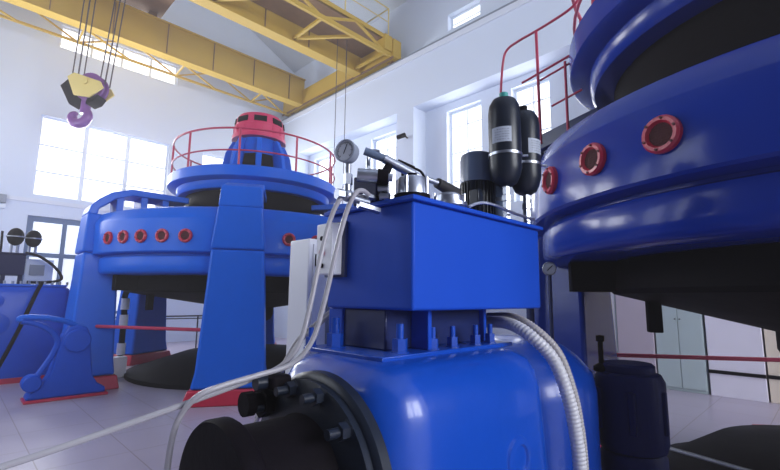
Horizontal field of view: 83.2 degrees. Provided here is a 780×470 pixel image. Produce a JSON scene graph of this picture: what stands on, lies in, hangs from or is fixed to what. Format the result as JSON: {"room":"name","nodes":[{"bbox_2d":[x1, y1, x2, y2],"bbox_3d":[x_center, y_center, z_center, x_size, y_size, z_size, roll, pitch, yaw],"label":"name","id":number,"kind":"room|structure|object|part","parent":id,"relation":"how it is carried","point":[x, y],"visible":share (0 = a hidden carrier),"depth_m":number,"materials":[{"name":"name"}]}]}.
{"room":"power station hall","nodes":[
{"label":"power station hall","id":0,"kind":"room"},
{"bbox_2d":[0,0,293,341],"bbox_3d":[-10.089,-4.415,15.357,15.800,16.250,0.400,9,-11,-44],"label":"wall","id":1,"kind":"structure","parent":0,"point":[33,65],"depth_m":15.60,"materials":[{"name":"white paint"}]},
{"bbox_2d":[0,194,6,208],"bbox_3d":[-11.735,-1.034,12.875,0.730,0.420,0.140,9,-11,-44],"label":"wall box","id":2,"kind":"object","parent":1,"relation":"attached to","point":[3,197],"visible":1,"depth_m":13.05,"materials":[{"name":"grey paint"}]},
{"bbox_2d":[7,195,109,211],"bbox_3d":[-9.970,-0.907,14.697,15.000,0.120,0.050,9,-11,-44],"label":"trim","id":3,"kind":"structure","parent":1,"relation":"attached to","point":[9,197],"depth_m":13.90,"materials":[{"name":"white paint"}]},
{"bbox_2d":[22,215,120,319],"bbox_3d":[-9.926,1.627,14.679,3.820,4.100,0.090,9,-11,-44],"label":"door","id":4,"kind":"structure","parent":1,"relation":"in","point":[59,236],"depth_m":14.09,"materials":[{"name":"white glass"}]},
{"bbox_2d":[31,116,168,207],"bbox_3d":[-9.854,-2.329,15.271,3.860,2.620,0.090,9,-11,-44],"label":"window","id":5,"kind":"structure","parent":1,"relation":"in","point":[87,164],"depth_m":14.99,"materials":[{"name":"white glass"}]},
{"bbox_2d":[59,26,177,84],"bbox_3d":[-9.706,-6.392,15.953,3.730,0.800,0.090,9,-11,-44],"label":"window","id":6,"kind":"structure","parent":1,"relation":"in","point":[63,43],"depth_m":15.95,"materials":[{"name":"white glass"}]},
{"bbox_2d":[202,153,223,164],"bbox_3d":[-6.547,-1.828,18.530,3.000,2.620,0.090,9,-11,-44],"label":"window","id":7,"kind":"structure","parent":1,"relation":"in","point":[206,159],"depth_m":17.92,"materials":[{"name":"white glass"}]},
{"bbox_2d":[250,0,407,72],"bbox_3d":[0.814,-11.794,5.428,16.200,4.300,31.300,9,-11,-44],"label":"ceiling","id":8,"kind":"structure","parent":0,"point":[295,60],"depth_m":17.06,"materials":[{"name":"white paint"}]},
{"bbox_2d":[0,337,779,469],"bbox_3d":[0.657,2.312,3.419,15.800,0.200,31.100,9,-11,-44],"label":"floor","id":9,"kind":"structure","parent":0,"point":[27,429],"depth_m":6.03,"materials":[{"name":"tile"}]},
{"bbox_2d":[0,281,43,367],"bbox_3d":[-7.093,1.848,8.323,0.103,1.958,0.714,-5,-10,34],"label":"drain pipe","id":10,"kind":"object","parent":9,"relation":"on","point":[41,283],"visible":0.94,"depth_m":8.35,"materials":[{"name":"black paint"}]},
{"bbox_2d":[0,281,69,384],"bbox_3d":[-8.275,1.822,8.281,3.470,1.945,1.210,9,-11,-44],"label":"machine housing","id":11,"kind":"object","parent":9,"relation":"on","point":[33,345],"visible":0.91,"depth_m":8.61,"materials":[{"name":"blue metal"}]},
{"bbox_2d":[0,252,27,283],"bbox_3d":[-8.244,0.602,8.366,1.990,0.614,0.760,9,-11,-44],"label":"tank","id":12,"kind":"object","parent":11,"relation":"on","point":[11,263],"visible":0.96,"depth_m":8.67,"materials":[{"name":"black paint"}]},
{"bbox_2d":[0,231,3,251],"bbox_3d":[-7.658,0.127,8.661,0.050,0.420,0.040,9,-11,-44],"label":"riser pipe","id":13,"kind":"object","parent":12,"relation":"on","point":[2,232],"visible":0.89,"depth_m":8.65,"materials":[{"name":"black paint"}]},
{"bbox_3d":[-7.596,0.865,8.606,0.070,0.174,0.070,9,-11,-44],"label":"leg","id":14,"kind":"part","parent":12,"relation":"part of","materials":[{"name":"blue paint"}]},
{"bbox_3d":[-8.243,0.530,8.376,1.930,0.410,0.700,9,-11,-44],"label":"tank","id":15,"kind":"part","parent":12,"relation":"part of","materials":[{"name":"grey metal"}]},
{"bbox_3d":[-8.241,0.313,8.407,1.990,0.030,0.760,9,-11,-44],"label":"lid","id":16,"kind":"part","parent":12,"relation":"part of","materials":[{"name":"blue paint"}]},
{"bbox_2d":[6,228,25,252],"bbox_3d":[-7.544,0.109,8.849,0.310,0.511,0.310,9,-11,-44],"label":"bottle","id":17,"kind":"object","parent":12,"relation":"on","point":[15,236],"visible":0.98,"depth_m":8.78,"materials":[{"name":"black paint"}]},
{"bbox_3d":[-7.412,0.893,8.787,0.070,0.174,0.070,9,-11,-44],"label":"leg","id":18,"kind":"part","parent":12,"relation":"part of","materials":[{"name":"blue paint"}]},
{"bbox_2d":[24,230,42,253],"bbox_3d":[-7.427,0.153,9.146,0.310,0.511,0.310,9,-11,-44],"label":"bottle","id":19,"kind":"object","parent":12,"relation":"on","point":[33,238],"visible":0.97,"depth_m":9.07,"materials":[{"name":"black paint"}]},
{"bbox_2d":[25,252,62,283],"bbox_3d":[-7.155,0.690,9.090,0.099,0.640,0.681,-6,-11,40],"label":"hose","id":20,"kind":"object","parent":12,"relation":"attached to","point":[29,253],"visible":0.91,"depth_m":9.13,"materials":[{"name":"black rubber"}]},
{"bbox_3d":[-8.255,0.939,8.410,3.250,0.040,1.060,9,-11,-44],"label":"plate","id":21,"kind":"part","parent":11,"relation":"part of","materials":[{"name":"metal"}]},
{"bbox_2d":[23,259,53,283],"bbox_3d":[-7.465,0.789,9.338,0.470,0.534,0.200,9,-11,-44],"label":"panel","id":22,"kind":"object","parent":11,"relation":"on","point":[35,269],"visible":0.8,"depth_m":9.29,"materials":[{"name":"grey paint"}]},
{"bbox_2d":[16,314,107,404],"bbox_3d":[-5.450,2.004,7.316,1.336,1.375,0.400,9,-11,-44],"label":"pedestal","id":23,"kind":"object","parent":9,"relation":"on","point":[69,375],"visible":1,"depth_m":7.20,"materials":[{"name":"blue metal"}]},
{"bbox_3d":[-5.599,1.869,7.010,0.115,1.074,0.559,-6,-10,38],"label":"lever arm","id":24,"kind":"part","parent":23,"relation":"part of","materials":[{"name":"blue metal"}]},
{"bbox_3d":[-5.535,1.406,7.132,0.116,0.245,0.830,-6,-10,39],"label":"handle","id":25,"kind":"part","parent":23,"relation":"part of","materials":[{"name":"blue metal"}]},
{"bbox_3d":[-5.384,2.674,7.295,1.130,0.045,0.400,9,-11,-44],"label":"foot plate","id":26,"kind":"part","parent":23,"relation":"part of","materials":[{"name":"red paint"}]},
{"bbox_2d":[113,291,129,377],"bbox_3d":[-5.636,1.949,9.548,0.386,2.109,0.890,-1,-8,8],"label":"pipework","id":27,"kind":"object","parent":9,"relation":"on","point":[120,361],"visible":0.58,"depth_m":9.38,"materials":[{"name":"black paint"}]},
{"bbox_2d":[166,315,201,347],"bbox_3d":[-6.782,3.014,13.440,4.600,1.072,0.238,9,-11,-44],"label":"railing","id":28,"kind":"object","parent":9,"relation":"on","point":[197,318],"visible":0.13,"depth_m":13.97,"materials":[{"name":"grey metal"}]},
{"bbox_3d":[-6.845,2.514,13.580,4.600,0.044,0.044,9,-11,-44],"label":"rail","id":29,"kind":"part","parent":28,"relation":"part of","materials":[{"name":"grey metal"}]},
{"bbox_3d":[-6.836,2.612,13.360,3.476,0.156,0.132,8,-11,-42],"label":"rail","id":30,"kind":"part","parent":28,"relation":"part of","materials":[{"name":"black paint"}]},
{"bbox_3d":[-6.213,3.121,14.136,0.041,1.070,0.041,4,-9,-22],"label":"post","id":31,"kind":"part","parent":28,"relation":"part of","materials":[{"name":"grey metal"}]},
{"bbox_2d":[62,112,353,407],"bbox_3d":[-3.362,0.083,10.850,7.635,6.220,7.304,9,-11,-44],"label":"generator","id":32,"kind":"object","parent":9,"relation":"on","point":[227,250],"visible":0.74,"depth_m":8.02,"materials":[{"name":"blue metal"}]},
{"bbox_2d":[95,325,200,331],"bbox_3d":[-4.146,1.640,7.723,2.618,0.060,0.057,-2,-8,15],"label":"guard rail","id":33,"kind":"object","parent":32,"relation":"attached to","point":[96,326],"visible":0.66,"depth_m":7.73,"materials":[{"name":"red metal"}]},
{"bbox_3d":[-5.108,-1.719,10.316,0.044,0.820,0.044,-3,-9,22],"label":"rail post","id":34,"kind":"part","parent":32,"relation":"part of","materials":[{"name":"red metal"}]},
{"bbox_3d":[-4.311,-1.836,9.436,0.048,0.820,0.048,9,-11,-44],"label":"rail post","id":35,"kind":"part","parent":32,"relation":"part of","materials":[{"name":"red metal"}]},
{"bbox_3d":[-3.367,0.514,10.788,6.800,1.210,6.800,9,-11,-44],"label":"ring frame","id":36,"kind":"part","parent":32,"relation":"part of","materials":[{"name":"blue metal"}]},
{"bbox_3d":[-3.145,-1.858,9.187,0.044,0.820,0.044,-3,-9,22],"label":"rail post","id":37,"kind":"part","parent":32,"relation":"part of","materials":[{"name":"red metal"}]},
{"bbox_2d":[238,114,247,121],"bbox_3d":[-3.571,-2.846,10.791,0.300,0.140,0.158,-4,-9,27],"label":"vent","id":38,"kind":"object","parent":32,"relation":"attached to","point":[244,117],"depth_m":10.72,"materials":[{"name":"black metal"}]},
{"bbox_3d":[-3.345,-1.510,11.077,3.896,0.036,3.896,9,-11,-44],"label":"rail","id":39,"kind":"part","parent":32,"relation":"part of","materials":[{"name":"red metal"}]},
{"bbox_3d":[-3.339,-1.986,11.144,3.904,0.044,3.904,9,-11,-44],"label":"rail","id":40,"kind":"part","parent":32,"relation":"part of","materials":[{"name":"red metal"}]},
{"bbox_3d":[-3.332,-2.659,11.240,1.320,0.680,1.320,9,-11,-44],"label":"motor","id":41,"kind":"part","parent":32,"relation":"part of","materials":[{"name":"red paint"}]},
{"bbox_2d":[254,114,266,120],"bbox_3d":[-3.168,-2.847,10.759,0.300,0.140,0.158,3,-9,-18],"label":"vent","id":42,"kind":"object","parent":32,"relation":"attached to","point":[257,117],"depth_m":10.70,"materials":[{"name":"black metal"}]},
{"bbox_2d":[273,118,281,126],"bbox_3d":[-2.860,-2.806,11.018,0.158,0.140,0.300,-4,-9,27],"label":"vent","id":43,"kind":"object","parent":32,"relation":"attached to","point":[276,122],"depth_m":10.96,"materials":[{"name":"black paint"}]},
{"bbox_3d":[-2.054,-1.778,9.664,0.044,0.820,0.044,-3,-9,22],"label":"rail post","id":44,"kind":"part","parent":32,"relation":"part of","materials":[{"name":"red metal"}]},
{"bbox_3d":[-1.457,-1.626,10.685,0.044,0.820,0.044,4,-9,-22],"label":"rail post","id":45,"kind":"part","parent":32,"relation":"part of","materials":[{"name":"red metal"}]},
{"bbox_2d":[285,238,329,373],"bbox_3d":[-0.478,1.083,2.977,0.390,2.085,0.265,9,-11,-44],"label":"tall cabinet","id":46,"kind":"object","parent":9,"relation":"on","point":[303,254],"visible":0.24,"depth_m":2.92,"materials":[{"name":"white metal"}]},
{"bbox_3d":[-0.404,1.041,2.908,0.330,1.950,0.015,9,-11,-44],"label":"door","id":47,"kind":"part","parent":46,"relation":"part of","materials":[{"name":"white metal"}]},
{"bbox_3d":[-0.364,0.662,2.976,0.180,0.520,0.016,9,-11,-44],"label":"grey panel","id":48,"kind":"part","parent":46,"relation":"part of","materials":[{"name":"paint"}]},
{"bbox_2d":[289,317,601,469],"bbox_3d":[0.385,1.248,2.386,2.197,1.611,1.102,9,-11,-44],"label":"machine housing","id":49,"kind":"object","parent":9,"relation":"on","point":[494,403],"depth_m":1.74,"materials":[{"name":"blue paint"}]},
{"bbox_2d":[179,370,391,469],"bbox_3d":[-0.375,0.819,1.381,0.398,0.716,0.716,9,-11,-44],"label":"pipe","id":50,"kind":"object","parent":49,"relation":"attached to","point":[311,420],"visible":0.98,"depth_m":1.34,"materials":[{"name":"metal"}]},
{"bbox_3d":[-0.520,0.617,1.604,0.035,0.088,0.086,9,-11,-44],"label":"knob","id":51,"kind":"part","parent":50,"relation":"part of","materials":[{"name":"black paint"}]},
{"bbox_3d":[0.121,0.532,2.110,0.930,0.020,0.510,9,-11,-44],"label":"plate","id":52,"kind":"part","parent":49,"relation":"part of","materials":[{"name":"blue paint"}]},
{"bbox_2d":[324,192,542,350],"bbox_3d":[0.271,0.181,2.274,1.097,0.723,0.585,9,-11,-44],"label":"tank","id":53,"kind":"object","parent":49,"relation":"on","point":[421,263],"depth_m":1.92,"materials":[{"name":"blue metal"}]},
{"bbox_2d":[254,310,328,418],"bbox_3d":[-0.440,0.612,2.150,0.439,0.574,0.088,1,-8,0],"label":"hose","id":54,"kind":"object","parent":53,"relation":"attached to","point":[327,312],"visible":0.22,"depth_m":2.13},
{"bbox_2d":[254,314,328,421],"bbox_3d":[-0.426,0.614,2.092,0.439,0.574,0.088,1,-8,0],"label":"hose","id":55,"kind":"object","parent":53,"relation":"attached to","point":[326,317],"visible":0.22,"depth_m":2.08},
{"bbox_2d":[316,221,347,277],"bbox_3d":[-0.277,0.066,2.027,0.086,0.255,0.150,9,-11,-44],"label":"switch box","id":56,"kind":"object","parent":53,"relation":"attached to","point":[340,270],"visible":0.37,"depth_m":2.00,"materials":[{"name":"white metal"}]},
{"bbox_3d":[-0.246,0.424,2.047,0.024,0.168,0.100,9,-11,-44],"label":"support plate","id":57,"kind":"part","parent":53,"relation":"part of","materials":[{"name":"blue paint"}]},
{"bbox_2d":[353,147,424,205],"bbox_3d":[-0.008,-0.273,1.925,0.332,0.273,0.229,-1,-8,9],"label":"valve manifold","id":58,"kind":"object","parent":53,"relation":"on","point":[375,181],"visible":0.8,"depth_m":1.90,"materials":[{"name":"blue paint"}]},
{"bbox_2d":[0,194,364,469],"bbox_3d":[-0.841,0.270,1.329,1.751,1.041,0.099,6,-10,-33],"label":"hose","id":59,"kind":"object","parent":58,"relation":"attached to","point":[24,459],"visible":0.77,"depth_m":1.40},
{"bbox_2d":[164,188,370,469],"bbox_3d":[-0.400,0.846,1.518,0.720,2.144,0.101,4,-9,-25],"label":"hose","id":60,"kind":"object","parent":58,"relation":"attached to","point":[168,460],"visible":1,"depth_m":1.59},
{"bbox_2d":[334,139,380,213],"bbox_3d":[-0.133,-0.238,1.826,0.206,0.290,0.101,9,-11,-44],"label":"pressure gauge","id":61,"kind":"object","parent":58,"relation":"attached to","point":[346,151],"visible":1,"depth_m":1.78,"materials":[{"name":"grey paint"}]},
{"bbox_3d":[-0.172,-0.184,1.785,0.029,0.040,0.030,9,-11,-44],"label":"stem","id":62,"kind":"part","parent":61,"relation":"part of","materials":[{"name":"metal"}]},
{"bbox_2d":[394,172,429,197],"bbox_3d":[0.096,-0.203,1.900,0.156,0.128,0.156,9,-11,-44],"label":"housing","id":63,"kind":"object","parent":53,"relation":"on","point":[410,183],"visible":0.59,"depth_m":1.84,"materials":[{"name":"metal"}]},
{"bbox_3d":[0.136,0.408,1.906,0.024,0.168,0.100,9,-11,-44],"label":"support plate","id":64,"kind":"part","parent":53,"relation":"part of","materials":[{"name":"blue paint"}]},
{"bbox_2d":[401,172,461,194],"bbox_3d":[0.205,-0.204,2.152,0.384,0.210,0.082,7,-10,-38],"label":"lever","id":65,"kind":"object","parent":53,"relation":"on","point":[441,185],"visible":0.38,"depth_m":2.16,"materials":[{"name":"metal"}]},
{"bbox_3d":[0.158,-0.276,2.110,0.186,0.050,0.027,6,-10,-35],"label":"rod","id":66,"kind":"part","parent":65,"relation":"part of","materials":[{"name":"metal"}]},
{"bbox_3d":[0.274,-0.067,2.310,1.097,0.020,0.585,9,-11,-44],"label":"lid","id":67,"kind":"part","parent":53,"relation":"part of","materials":[{"name":"blue paint"}]},
{"bbox_3d":[0.270,0.158,2.277,1.055,0.435,0.545,9,-11,-44],"label":"tank","id":68,"kind":"part","parent":53,"relation":"part of","materials":[{"name":"blue metal"}]},
{"bbox_3d":[0.287,-0.152,2.139,0.176,0.100,0.176,9,-11,-44],"label":"filler cap","id":69,"kind":"part","parent":53,"relation":"part of","materials":[{"name":"silver metal"}]},
{"bbox_2d":[460,150,495,214],"bbox_3d":[0.498,-0.262,2.541,0.232,0.435,0.204,9,-11,-44],"label":"motor","id":70,"kind":"object","parent":53,"relation":"on","point":[476,182],"visible":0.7,"depth_m":2.47,"materials":[{"name":"black paint"}]},
{"bbox_3d":[0.462,0.471,2.325,0.024,0.168,0.100,9,-11,-44],"label":"support plate","id":71,"kind":"part","parent":53,"relation":"part of","materials":[{"name":"blue paint"}]},
{"bbox_2d":[496,185,503,216],"bbox_3d":[0.652,-0.182,2.613,0.119,0.300,0.120,9,-11,-44],"label":"canister","id":72,"kind":"object","parent":53,"relation":"on","point":[499,191],"visible":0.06,"depth_m":2.56,"materials":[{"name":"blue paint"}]},
{"bbox_2d":[469,201,534,220],"bbox_3d":[0.609,-0.129,2.319,0.495,0.057,0.044,6,-10,-33],"label":"pipe","id":73,"kind":"object","parent":53,"relation":"on","point":[478,202],"visible":1,"depth_m":2.28,"materials":[{"name":"metal"}]},
{"bbox_2d":[488,92,527,218],"bbox_3d":[0.637,-0.431,2.415,0.184,0.736,0.192,9,-11,-44],"label":"accumulator","id":74,"kind":"object","parent":53,"relation":"on","point":[505,155],"visible":0.98,"depth_m":2.36,"materials":[{"name":"black paint"}]},
{"bbox_2d":[512,105,546,223],"bbox_3d":[0.784,-0.401,2.540,0.184,0.716,0.192,9,-11,-44],"label":"accumulator","id":75,"kind":"object","parent":53,"relation":"on","point":[528,184],"visible":0.76,"depth_m":2.48,"materials":[{"name":"black paint"}]},
{"bbox_2d":[486,316,586,469],"bbox_3d":[0.645,1.225,2.207,0.207,1.606,0.642,9,-11,-44],"label":"conduit","id":76,"kind":"object","parent":9,"relation":"on","point":[573,420],"visible":0.88,"depth_m":2.08,"materials":[{"name":"silver metal"}]},
{"bbox_2d":[486,312,588,469],"bbox_3d":[0.692,1.213,2.284,0.187,1.596,0.629,9,-11,-44],"label":"conduit","id":77,"kind":"object","parent":9,"relation":"on","point":[538,330],"visible":0.45,"depth_m":2.18,"materials":[{"name":"silver metal"}]},
{"bbox_2d":[542,262,556,339],"bbox_3d":[1.535,1.281,4.128,0.132,2.061,0.048,-2,-8,17],"label":"gauge","id":78,"kind":"object","parent":9,"relation":"on","point":[548,268],"visible":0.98,"depth_m":4.22,"materials":[{"name":"metal"}]},
{"bbox_2d":[500,0,599,322],"bbox_3d":[1.917,-0.153,4.987,0.476,5.152,1.200,9,-11,-44],"label":"stair","id":79,"kind":"structure","parent":9,"relation":"on","point":[546,139],"depth_m":4.99,"materials":[{"name":"red metal"}]},
{"bbox_3d":[1.725,-1.728,5.106,0.033,1.400,0.042,9,-11,-44],"label":"post","id":80,"kind":"part","parent":79,"relation":"part of","materials":[{"name":"red metal"}]},
{"bbox_3d":[1.735,-2.101,5.154,0.030,1.253,1.068,9,-11,-44],"label":"handrail","id":81,"kind":"part","parent":79,"relation":"part of","materials":[{"name":"red metal"}]},
{"bbox_3d":[1.835,-1.925,5.026,0.026,0.168,0.718,9,-11,-44],"label":"rail","id":82,"kind":"part","parent":79,"relation":"part of","materials":[{"name":"red metal"}]},
{"bbox_3d":[1.930,-1.883,4.965,0.023,0.133,0.505,9,-11,-44],"label":"rail","id":83,"kind":"part","parent":79,"relation":"part of","materials":[{"name":"red metal"}]},
{"bbox_3d":[1.948,-1.525,4.849,0.028,0.830,0.032,9,-11,-44],"label":"post","id":84,"kind":"part","parent":79,"relation":"part of","materials":[{"name":"red metal"}]},
{"bbox_3d":[1.947,-1.510,4.848,0.024,0.103,0.346,9,-11,-44],"label":"rail","id":85,"kind":"part","parent":79,"relation":"part of","materials":[{"name":"red metal"}]},
{"bbox_2d":[610,292,618,359],"bbox_3d":[4.690,2.094,9.725,0.495,2.100,0.780,9,-11,-44],"label":"tall cabinet","id":86,"kind":"object","parent":9,"relation":"on","point":[613,300],"visible":0.02,"depth_m":9.34,"materials":[{"name":"white metal"}]},
{"bbox_2d":[593,335,670,469],"bbox_3d":[1.535,1.387,2.771,0.416,1.470,0.434,9,-11,-44],"label":"tank","id":87,"kind":"object","parent":9,"relation":"on","point":[634,428],"visible":0.98,"depth_m":2.65,"materials":[{"name":"blue metal"}]},
{"bbox_3d":[1.390,0.777,2.898,0.098,0.230,0.100,9,-11,-44],"label":"stem","id":88,"kind":"part","parent":87,"relation":"part of","materials":[{"name":"black paint"}]},
{"bbox_2d":[531,0,779,469],"bbox_3d":[4.095,-0.312,3.954,5.577,5.222,5.369,2,-8,-9],"label":"generator","id":89,"kind":"object","parent":9,"relation":"on","point":[667,194],"visible":0.94,"depth_m":3.16,"materials":[{"name":"blue paint"}]},
{"bbox_3d":[3.997,-2.891,4.213,4.204,0.044,4.204,9,-11,-44],"label":"rail","id":90,"kind":"part","parent":89,"relation":"part of","materials":[{"name":"red metal"}]},
{"bbox_3d":[3.991,-2.416,4.145,4.196,0.036,4.196,9,-11,-44],"label":"rail","id":91,"kind":"part","parent":89,"relation":"part of","materials":[{"name":"red metal"}]},
{"bbox_2d":[586,150,597,168],"bbox_3d":[1.466,-0.544,3.162,0.024,0.160,0.160,3,-8,-16],"label":"grille","id":92,"kind":"object","parent":89,"relation":"attached to","point":[591,155],"depth_m":3.16,"materials":[{"name":"red metal"}]},
{"bbox_3d":[3.968,-0.342,3.850,5.200,1.110,5.200,9,-11,-44],"label":"ring frame","id":93,"kind":"part","parent":89,"relation":"part of","materials":[{"name":"blue paint"}]},
{"bbox_2d":[650,123,671,145],"bbox_3d":[1.659,-0.610,2.678,0.024,0.160,0.160,5,-9,-27],"label":"grille","id":94,"kind":"object","parent":89,"relation":"attached to","point":[660,133],"depth_m":2.67,"materials":[{"name":"red metal"}]},
{"bbox_2d":[670,446,751,469],"bbox_3d":[2.620,1.934,3.335,0.034,0.368,1.596,5,-9,-29],"label":"pipe","id":95,"kind":"object","parent":89,"relation":"attached to","point":[701,457],"visible":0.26,"depth_m":3.49,"materials":[{"name":"metal"}]},
{"bbox_2d":[655,305,710,394],"bbox_3d":[5.739,1.952,8.647,0.545,2.100,0.800,9,-11,-44],"label":"tall cabinet","id":96,"kind":"object","parent":9,"relation":"on","point":[684,333],"visible":0.46,"depth_m":8.38,"materials":[{"name":"grey metal"}]},
{"bbox_3d":[5.428,1.934,8.618,0.030,2.000,0.385,9,-11,-44],"label":"door","id":97,"kind":"part","parent":96,"relation":"part of","materials":[{"name":"grey paint"}]},
{"bbox_3d":[5.707,1.898,8.340,0.030,2.000,0.385,9,-11,-44],"label":"door","id":98,"kind":"part","parent":96,"relation":"part of","materials":[{"name":"grey paint"}]},
{"bbox_2d":[617,353,779,361],"bbox_3d":[4.403,2.060,5.604,3.308,0.998,0.057,-1,-8,9],"label":"guard rail","id":99,"kind":"object","parent":9,"relation":"on","point":[627,355],"visible":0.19,"depth_m":5.71,"materials":[{"name":"red metal"}]},
{"bbox_2d":[704,315,770,402],"bbox_3d":[6.333,1.875,8.059,0.540,2.100,0.810,9,-11,-44],"label":"tall cabinet","id":100,"kind":"object","parent":9,"relation":"on","point":[745,380],"visible":0.51,"depth_m":7.81,"materials":[{"name":"white metal"}]},
{"bbox_2d":[764,329,779,403],"bbox_3d":[7.192,1.717,7.240,0.500,2.200,1.530,9,-11,-44],"label":"tall cabinet","id":101,"kind":"object","parent":9,"relation":"on","point":[770,336],"visible":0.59,"depth_m":7.49,"materials":[{"name":"metal"}]},
{"bbox_2d":[294,0,589,334],"bbox_3d":[6.320,-3.067,9.534,0.400,12.300,30.700,9,-11,-44],"label":"wall","id":102,"kind":"structure","parent":0,"point":[416,24],"depth_m":14.22,"materials":[{"name":"white paint"}]},
{"bbox_2d":[274,153,308,337],"bbox_3d":[-4.349,0.445,19.103,0.600,7.810,1.550,9,-11,-44],"label":"trim","id":103,"kind":"structure","parent":102,"relation":"attached to","point":[280,313],"depth_m":18.64,"materials":[{"name":"white paint"}]},
{"bbox_2d":[318,156,333,215],"bbox_3d":[-2.617,-1.674,18.452,0.090,3.260,1.400,9,-11,-44],"label":"window","id":104,"kind":"structure","parent":102,"relation":"in","point":[324,162],"depth_m":18.78,"materials":[{"name":"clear glass"}]},
{"bbox_2d":[375,133,395,198],"bbox_3d":[-0.089,-2.004,15.938,0.090,3.260,1.300,9,-11,-44],"label":"window","id":105,"kind":"structure","parent":102,"relation":"in","point":[387,145],"depth_m":16.03,"materials":[{"name":"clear glass"}]},
{"bbox_2d":[281,0,517,121],"bbox_3d":[5.715,-6.610,9.675,0.100,0.140,30.300,9,-11,-44],"label":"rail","id":106,"kind":"structure","parent":102,"relation":"attached to","point":[513,1],"depth_m":14.49,"materials":[{"name":"metal"}]},
{"bbox_2d":[0,0,400,116],"bbox_3d":[-7.634,-7.387,12.342,15.650,1.907,7.050,9,-11,-44],"label":"crane","id":107,"kind":"object","parent":106,"relation":"on","point":[312,28],"visible":0.98,"depth_m":14.72,"materials":[{"name":"yellow paint"}]},
{"bbox_2d":[121,0,174,17],"bbox_3d":[-7.440,-8.194,12.963,2.600,1.145,4.000,9,-11,-44],"label":"trolley","id":108,"kind":"object","parent":107,"relation":"on","point":[157,8],"visible":0.83,"depth_m":14.54,"materials":[{"name":"brown metal"}]},
{"bbox_2d":[60,0,125,128],"bbox_3d":[-8.248,-5.515,12.314,1.350,5.292,0.590,1,-8,0],"label":"hook block","id":109,"kind":"object","parent":108,"relation":"hanging from","point":[83,92],"visible":1,"depth_m":11.95,"materials":[{"name":"yellow paint"}]},
{"bbox_3d":[-8.234,-4.053,11.873,0.999,0.701,0.050,1,-8,0],"label":"plate","id":110,"kind":"part","parent":109,"relation":"part of","materials":[{"name":"yellow paint"}]},
{"bbox_3d":[-8.233,-3.987,12.338,0.999,0.701,0.050,1,-8,0],"label":"plate","id":111,"kind":"part","parent":109,"relation":"part of","materials":[{"name":"yellow paint"}]},
{"bbox_2d":[333,39,337,185],"bbox_3d":[-1.799,-3.001,14.251,0.021,7.520,0.024,9,-11,-44],"label":"cable","id":112,"kind":"object","parent":107,"relation":"hanging from","point":[337,39],"visible":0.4,"depth_m":14.40,"materials":[{"name":"metal"}]},
{"bbox_2d":[342,45,346,203],"bbox_3d":[-1.515,-2.958,14.530,0.021,7.520,0.024,9,-11,-44],"label":"cable","id":113,"kind":"object","parent":107,"relation":"hanging from","point":[346,45],"visible":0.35,"depth_m":14.75,"materials":[{"name":"metal"}]},
{"bbox_3d":[-5.436,-7.998,10.665,14.072,1.122,1.222,9,-11,-44],"label":"walkway railing","id":114,"kind":"part","parent":107,"relation":"part of","materials":[{"name":"yellow metal"}]},
{"bbox_2d":[396,133,407,139],"bbox_3d":[0.398,-3.134,14.106,0.318,0.178,0.353,-2,-9,19],"label":"security camera","id":115,"kind":"object","parent":102,"relation":"attached to","point":[402,135],"visible":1,"depth_m":13.95,"materials":[{"name":"black paint"}]},
{"bbox_2d":[282,0,532,124],"bbox_3d":[5.840,-6.432,9.778,0.660,0.180,30.300,9,-11,-44],"label":"trim","id":116,"kind":"structure","parent":102,"relation":"attached to","point":[519,3],"depth_m":14.17,"materials":[{"name":"white paint"}]},
{"bbox_2d":[396,107,425,179],"bbox_3d":[0.664,-0.210,14.117,0.600,7.810,0.750,9,-11,-44],"label":"pillar","id":117,"kind":"structure","parent":102,"relation":"attached to","point":[411,121],"depth_m":14.28,"materials":[{"name":"white paint"}]},
{"bbox_2d":[284,0,590,155],"bbox_3d":[5.853,-5.632,9.686,0.600,1.790,30.300,9,-11,-44],"label":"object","id":118,"kind":"structure","parent":102,"relation":"attached to","point":[469,64],"depth_m":13.31,"materials":[{"name":"white paint"}]},
{"bbox_2d":[451,3,479,28],"bbox_3d":[2.496,-6.938,14.073,0.090,0.560,1.240,9,-11,-44],"label":"window","id":119,"kind":"structure","parent":102,"relation":"in","point":[474,11],"depth_m":14.13,"materials":[{"name":"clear glass"}]},
{"bbox_2d":[451,103,481,187],"bbox_3d":[2.410,-2.330,13.453,0.090,3.260,1.280,9,-11,-44],"label":"window","id":120,"kind":"structure","parent":102,"relation":"in","point":[466,126],"depth_m":13.68,"materials":[{"name":"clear glass"}]},
{"bbox_2d":[515,79,550,200],"bbox_3d":[3.953,-2.532,11.918,0.090,3.260,1.110,9,-11,-44],"label":"window","id":121,"kind":"structure","parent":102,"relation":"in","point":[527,96],"depth_m":11.99,"materials":[{"name":"clear glass"}]},
{"bbox_2d":[615,295,657,372],"bbox_3d":[5.235,-0.806,9.571,0.600,7.810,0.660,9,-11,-44],"label":"trim","id":122,"kind":"structure","parent":102,"relation":"attached to","point":[633,336],"depth_m":8.98,"materials":[{"name":"grey paint"}]}
]}

